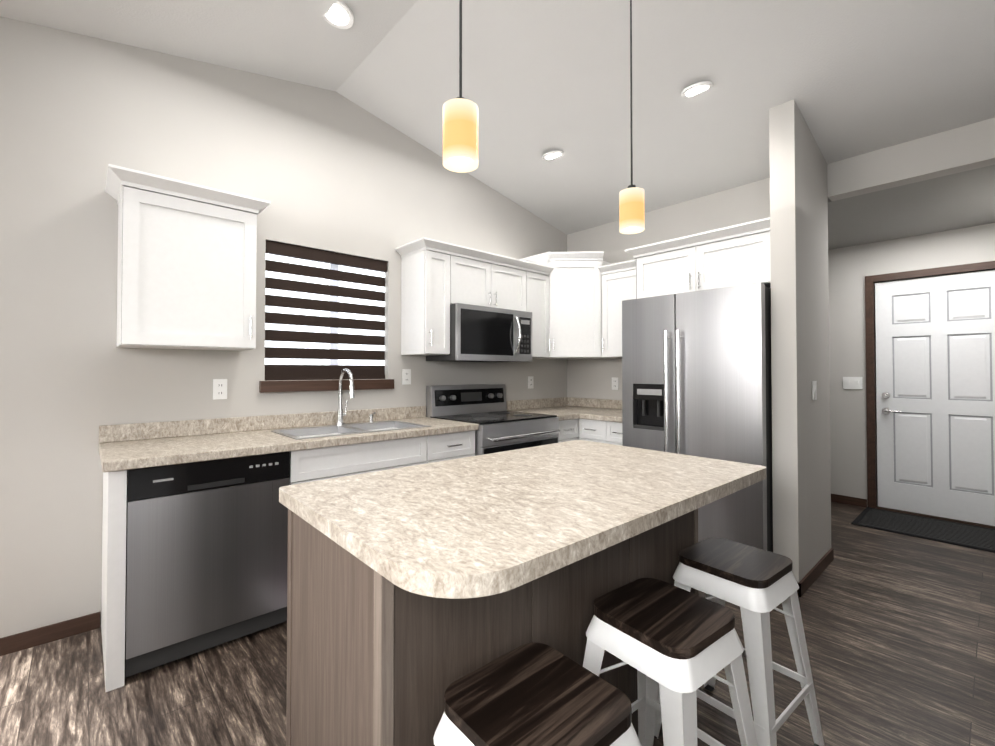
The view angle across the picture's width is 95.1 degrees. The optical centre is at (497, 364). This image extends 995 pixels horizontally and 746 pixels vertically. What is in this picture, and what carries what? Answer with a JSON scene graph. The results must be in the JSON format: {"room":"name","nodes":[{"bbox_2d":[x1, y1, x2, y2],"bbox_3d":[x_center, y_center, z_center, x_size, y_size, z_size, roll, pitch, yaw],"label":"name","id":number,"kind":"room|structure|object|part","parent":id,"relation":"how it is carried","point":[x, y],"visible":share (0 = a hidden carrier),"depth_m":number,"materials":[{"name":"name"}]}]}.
{"room":"kitchen","nodes":[
{"label":"kitchen","id":0,"kind":"room"},
{"bbox_2d":[0,16,566,637],"bbox_3d":[-1.781,-0.353,2.546,6.830,3.300,0.180,1,-1,-42],"label":"wall","id":1,"kind":"structure","parent":0,"point":[326,170],"depth_m":2.33,"materials":[{"name":"paint"}]},
{"bbox_2d":[0,612,99,655],"bbox_3d":[-3.042,1.240,1.246,2.946,0.075,0.012,1,-1,-42],"label":"baseboard","id":2,"kind":"structure","parent":1,"relation":"attached to","point":[41,635],"depth_m":2.11,"materials":[{"name":"brown wood"}]},
{"bbox_2d":[113,168,260,350],"bbox_3d":[-1.601,-0.470,2.364,0.559,0.776,0.329,1,-1,-42],"label":"upper cabinet","id":3,"kind":"object","parent":1,"relation":"attached to","point":[186,269],"depth_m":2.22,"materials":[{"name":"white wood"}]},
{"bbox_2d":[213,379,226,399],"bbox_3d":[-1.578,0.143,2.591,0.070,0.115,0.008,1,-1,-42],"label":"outlet","id":4,"kind":"object","parent":1,"relation":"attached to","point":[219,388],"depth_m":2.59,"materials":[{"name":"white plastic"}]},
{"bbox_2d":[259,240,393,392],"bbox_3d":[-1.149,-0.290,3.092,0.890,0.930,0.210,1,-1,-42],"label":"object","id":5,"kind":"object","parent":1,"relation":"attached to","point":[324,319],"visible":0.79,"depth_m":3.03,"materials":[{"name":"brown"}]},
{"bbox_2d":[99,397,566,443],"bbox_3d":[-0.617,0.364,3.454,3.625,0.085,0.020,1,-1,-42],"label":"backsplash","id":6,"kind":"structure","parent":1,"relation":"attached to","point":[152,430],"depth_m":2.71,"materials":[{"name":"beige stone"}]},
{"bbox_2d":[402,369,410,384],"bbox_3d":[-0.679,0.096,3.410,0.070,0.115,0.008,1,-1,-42],"label":"outlet","id":7,"kind":"object","parent":1,"relation":"attached to","point":[406,373],"depth_m":3.40,"materials":[{"name":"white plastic"}]},
{"bbox_2d":[397,240,452,355],"bbox_3d":[-0.529,-0.456,3.339,0.210,0.776,0.329,1,-1,-42],"label":"upper cabinet","id":8,"kind":"object","parent":1,"relation":"attached to","point":[426,265],"depth_m":3.24,"materials":[{"name":"white wood"}]},
{"bbox_2d":[453,244,528,311],"bbox_3d":[-0.161,-0.635,3.676,0.786,0.408,0.329,1,-1,-42],"label":"upper cabinet","id":9,"kind":"object","parent":1,"relation":"attached to","point":[486,279],"depth_m":3.54,"materials":[{"name":"white wood"}]},
{"bbox_2d":[426,303,531,361],"bbox_3d":[-0.115,-0.225,3.620,0.774,0.407,0.460,1,-1,-42],"label":"microwave","id":10,"kind":"object","parent":9,"relation":"attached to","point":[483,334],"visible":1,"depth_m":3.44,"materials":[{"name":"silver metal"}]},
{"bbox_2d":[528,376,533,388],"bbox_3d":[0.316,0.173,4.313,0.070,0.115,0.008,1,-1,-42],"label":"outlet","id":11,"kind":"object","parent":1,"relation":"attached to","point":[530,378],"depth_m":4.31,"materials":[{"name":"white plastic"}]},
{"bbox_2d":[529,264,544,358],"bbox_3d":[0.238,-0.446,4.036,0.291,0.776,0.329,1,-1,-42],"label":"upper cabinet","id":12,"kind":"object","parent":1,"relation":"attached to","point":[536,271],"depth_m":3.92,"materials":[{"name":"white wood"}]},
{"bbox_2d":[521,251,624,358],"bbox_3d":[0.695,-0.508,4.199,0.700,0.906,0.705,1,-1,-42],"label":"upper cabinet","id":13,"kind":"object","parent":1,"relation":"attached to","point":[576,283],"depth_m":4.00,"materials":[{"name":"white wood"}]},
{"bbox_2d":[0,502,994,745],"bbox_3d":[1.538,1.327,0.484,9.200,0.120,7.900,1,-1,-42],"label":"floor","id":14,"kind":"structure","parent":0,"point":[899,630],"depth_m":1.88,"materials":[{"name":"brown wood"}]},
{"bbox_2d":[125,451,289,677],"bbox_3d":[-1.457,0.863,2.254,0.620,0.860,0.616,1,-1,-42],"label":"dishwasher","id":15,"kind":"object","parent":14,"relation":"on","point":[206,553],"visible":0.85,"depth_m":2.00,"materials":[{"name":"silver metal"}]},
{"bbox_2d":[275,424,438,484],"bbox_3d":[-0.917,0.869,2.770,0.864,0.865,0.619,1,-1,-42],"label":"base cabinet","id":16,"kind":"object","parent":14,"relation":"on","point":[318,464],"depth_m":2.53,"materials":[{"name":"white wood"}]},
{"bbox_2d":[99,416,478,471],"bbox_3d":[-1.045,0.414,2.639,1.896,0.040,0.649,1,-1,-42],"label":"countertop","id":17,"kind":"structure","parent":16,"relation":"on","point":[120,455],"depth_m":2.29,"materials":[{"name":"beige stone"}]},
{"bbox_2d":[271,420,430,439],"bbox_3d":[-0.885,0.489,2.790,0.826,0.194,0.471,1,-1,-42],"label":"sink","id":18,"kind":"object","parent":17,"relation":"in","point":[340,428],"depth_m":2.82,"materials":[{"name":"silver metal"}]},
{"bbox_2d":[335,368,374,424],"bbox_3d":[-0.901,0.212,2.992,0.263,0.366,0.221,1,-1,-42],"label":"faucet","id":19,"kind":"object","parent":17,"relation":"on","point":[340,414],"depth_m":2.97,"materials":[{"name":"silver metal"}]},
{"bbox_2d":[439,432,474,460],"bbox_3d":[-0.520,0.874,3.130,0.445,0.865,0.619,1,-1,-42],"label":"base cabinet","id":20,"kind":"object","parent":14,"relation":"on","point":[457,445],"depth_m":2.95,"materials":[{"name":"white wood"}]},
{"bbox_2d":[286,512,698,745],"bbox_3d":[0.090,0.851,1.612,1.413,0.864,0.623,1,-1,-42],"label":"kitchen island","id":21,"kind":"object","parent":14,"relation":"on","point":[367,665],"depth_m":1.13,"materials":[{"name":"brown wood"}]},
{"bbox_2d":[279,440,765,627],"bbox_3d":[0.167,0.398,1.536,1.464,0.040,0.906,1,-1,-42],"label":"island countertop","id":22,"kind":"structure","parent":21,"relation":"on","point":[460,538],"depth_m":1.18,"materials":[{"name":"beige stone"}]},
{"bbox_2d":[426,384,559,455],"bbox_3d":[-0.018,0.739,3.499,0.778,1.145,0.728,1,-1,-42],"label":"range","id":23,"kind":"object","parent":14,"relation":"on","point":[484,408],"visible":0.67,"depth_m":3.47,"materials":[{"name":"silver metal"}]},
{"bbox_2d":[433,643,641,745],"bbox_3d":[0.076,0.960,0.879,0.414,0.625,0.414,1,-1,-42],"label":"stool","id":24,"kind":"object","parent":14,"relation":"on","point":[534,694],"visible":1,"depth_m":0.87,"materials":[{"name":"brown wood"}]},
{"bbox_2d":[579,416,622,445],"bbox_3d":[1.066,0.884,3.800,0.660,0.865,0.562,1,-1,-42],"label":"base cabinet","id":25,"kind":"object","parent":14,"relation":"on","point":[601,431],"depth_m":3.65,"materials":[{"name":"white wood"}]},
{"bbox_2d":[511,404,614,419],"bbox_3d":[0.587,0.436,4.123,0.943,0.040,0.649,1,-1,-42],"label":"countertop","id":26,"kind":"structure","parent":25,"relation":"on","point":[564,410],"depth_m":4.07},
{"bbox_2d":[579,408,621,419],"bbox_3d":[1.089,0.431,3.789,0.648,0.040,0.521,1,-1,-42],"label":"countertop","id":27,"kind":"structure","parent":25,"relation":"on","point":[617,415],"depth_m":3.70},
{"bbox_2d":[583,578,757,745],"bbox_3d":[0.441,0.965,1.213,0.400,0.625,0.400,1,-1,-37],"label":"stool","id":28,"kind":"object","parent":14,"relation":"on","point":[678,647],"visible":0.9,"depth_m":1.16,"materials":[{"name":"white metal"}]},
{"bbox_2d":[622,283,772,551],"bbox_3d":[1.471,0.425,3.163,0.872,1.762,0.905,1,-1,-42],"label":"refrigerator","id":29,"kind":"object","parent":14,"relation":"on","point":[696,373],"visible":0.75,"depth_m":2.79,"materials":[{"name":"silver metal"}]},
{"bbox_2d":[654,537,823,745],"bbox_3d":[0.809,0.970,1.551,0.400,0.625,0.400,1,-1,-38],"label":"stool","id":30,"kind":"object","parent":14,"relation":"on","point":[757,585],"visible":0.81,"depth_m":1.46,"materials":[{"name":"white metal"}]},
{"bbox_2d":[851,507,994,552],"bbox_3d":[3.447,1.306,3.625,0.650,0.014,0.900,1,-1,-42],"label":"door mat","id":31,"kind":"object","parent":14,"relation":"on","point":[965,535],"visible":0.96,"depth_m":3.61,"materials":[{"name":"rubber"}]},
{"bbox_2d":[0,0,994,234],"bbox_3d":[0.803,-1.626,-0.255,6.860,1.137,7.830,1,-1,-42],"label":"ceiling","id":32,"kind":"structure","parent":0,"point":[851,78],"depth_m":2.54,"materials":[{"name":"white paint"}]},
{"bbox_2d":[325,1,353,28],"bbox_3d":[-0.820,-1.785,2.319,0.169,0.043,0.170,1,-1,-42],"label":"recessed light","id":33,"kind":"object","parent":32,"relation":"in","point":[339,15],"visible":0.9,"depth_m":2.33,"materials":[{"name":"white plastic"}]},
{"bbox_2d":[443,0,477,172],"bbox_3d":[-0.106,-1.179,1.311,0.120,1.219,0.120,1,-1,-42],"label":"pendant light","id":34,"kind":"object","parent":32,"relation":"hanging from","point":[460,133],"visible":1,"depth_m":1.26,"materials":[{"name":"yellow glass"}]},
{"bbox_3d":[-0.106,-0.650,1.303,0.102,0.162,0.102,1,-1,-42],"label":"lamp shade","id":35,"kind":"part","parent":34,"relation":"part of","materials":[{"name":"beige glass"}]},
{"bbox_2d":[542,150,563,159],"bbox_3d":[0.418,-1.565,3.415,0.169,0.043,0.170,1,-1,-42],"label":"recessed light","id":36,"kind":"object","parent":32,"relation":"in","point":[550,155],"visible":0.83,"depth_m":3.38,"materials":[{"name":"white plastic"}]},
{"bbox_2d":[619,0,644,233],"bbox_3d":[0.564,-1.169,1.919,0.120,1.217,0.120,1,-1,-42],"label":"pendant light","id":37,"kind":"object","parent":32,"relation":"hanging from","point":[631,210],"visible":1,"depth_m":1.88,"materials":[{"name":"yellow glass"}]},
{"bbox_3d":[0.564,-0.641,1.912,0.102,0.162,0.102,1,-1,-42],"label":"lamp shade","id":38,"kind":"part","parent":37,"relation":"part of","materials":[{"name":"beige glass"}]},
{"bbox_2d":[681,81,712,97],"bbox_3d":[1.146,-1.576,2.617,0.169,0.043,0.170,1,-1,-42],"label":"recessed light","id":39,"kind":"object","parent":32,"relation":"in","point":[693,89],"visible":0.75,"depth_m":2.59,"materials":[{"name":"white plastic"}]},
{"bbox_2d":[567,118,994,399],"bbox_3d":[2.038,-0.341,3.356,0.150,3.300,3.760,1,-1,-42],"label":"wall","id":40,"kind":"structure","parent":0,"point":[971,146],"depth_m":3.42,"materials":[{"name":"paint"}]},
{"bbox_2d":[567,397,621,407],"bbox_3d":[1.110,0.375,4.234,0.020,0.085,1.150,1,-1,-42],"label":"backsplash","id":41,"kind":"structure","parent":40,"relation":"attached to","point":[583,402],"depth_m":4.40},
{"bbox_2d":[612,377,618,389],"bbox_3d":[1.099,0.183,4.258,0.008,0.115,0.070,1,-1,-42],"label":"outlet","id":42,"kind":"object","parent":40,"relation":"attached to","point":[615,383],"visible":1,"depth_m":4.25,"materials":[{"name":"white plastic"}]},
{"bbox_2d":[609,260,632,357],"bbox_3d":[1.207,-0.447,3.911,0.329,0.776,0.513,1,-1,-42],"label":"upper cabinet","id":43,"kind":"object","parent":40,"relation":"attached to","point":[620,275],"depth_m":3.88,"materials":[{"name":"white wood"}]},
{"bbox_2d":[633,220,770,298],"bbox_3d":[1.572,-0.663,3.275,0.649,0.363,0.924,1,-1,-42],"label":"upper cabinet","id":44,"kind":"object","parent":40,"relation":"attached to","point":[726,257],"depth_m":3.01,"materials":[{"name":"white wood"}]},
{"bbox_2d":[763,99,830,581],"bbox_3d":[1.901,-0.348,2.853,0.690,3.300,0.128,1,-1,-42],"label":"wall","id":45,"kind":"structure","parent":0,"point":[789,197],"depth_m":2.65,"materials":[{"name":"paint"}]},
{"bbox_2d":[812,381,816,399],"bbox_3d":[1.946,0.161,2.788,0.070,0.115,0.012,1,-1,-42],"label":"light switch","id":46,"kind":"object","parent":45,"relation":"attached to","point":[814,389],"visible":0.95,"depth_m":2.78,"materials":[{"name":"white plastic"}]},
{"bbox_2d":[797,548,833,596],"bbox_3d":[1.961,1.263,2.790,0.752,0.075,0.012,1,-1,-42],"label":"baseboard","id":47,"kind":"structure","parent":45,"relation":"attached to","point":[824,562],"depth_m":2.74,"materials":[{"name":"brown wood"}]},
{"bbox_2d":[828,223,994,506],"bbox_3d":[3.213,0.058,4.540,0.150,2.537,3.940,1,-1,-42],"label":"wall","id":48,"kind":"structure","parent":0,"point":[850,268],"depth_m":4.26,"materials":[{"name":"paint"}]},
{"bbox_2d":[831,494,866,507],"bbox_3d":[2.676,1.296,4.992,0.012,0.075,2.160,1,-1,-42],"label":"baseboard","id":49,"kind":"structure","parent":48,"relation":"attached to","point":[837,498],"depth_m":4.29,"materials":[{"name":"brown wood"}]},
{"bbox_2d":[843,377,861,388],"bbox_3d":[3.336,0.178,4.278,0.012,0.115,0.145,1,-1,-42],"label":"light switch","id":50,"kind":"object","parent":48,"relation":"attached to","point":[852,382],"visible":1,"depth_m":4.28,"materials":[{"name":"white plastic"}]},
{"bbox_2d":[865,261,994,528],"bbox_3d":[3.767,0.251,3.875,0.120,2.133,0.971,1,-1,-42],"label":"door frame","id":51,"kind":"structure","parent":48,"relation":"attached to","point":[871,408],"depth_m":4.16,"materials":[{"name":"wood"}]},
{"bbox_2d":[875,270,994,525],"bbox_3d":[3.744,0.272,3.845,0.099,2.040,0.847,1,-1,-42],"label":"entry door","id":52,"kind":"structure","parent":48,"relation":"in","point":[935,370],"depth_m":3.87,"materials":[{"name":"white wood"}]},
{"bbox_2d":[828,165,994,249],"bbox_3d":[2.651,-1.168,4.047,1.670,0.100,3.940,1,-1,-42],"label":"ceiling","id":53,"kind":"structure","parent":0,"point":[964,199],"depth_m":3.32,"materials":[{"name":"white paint"}]}
]}

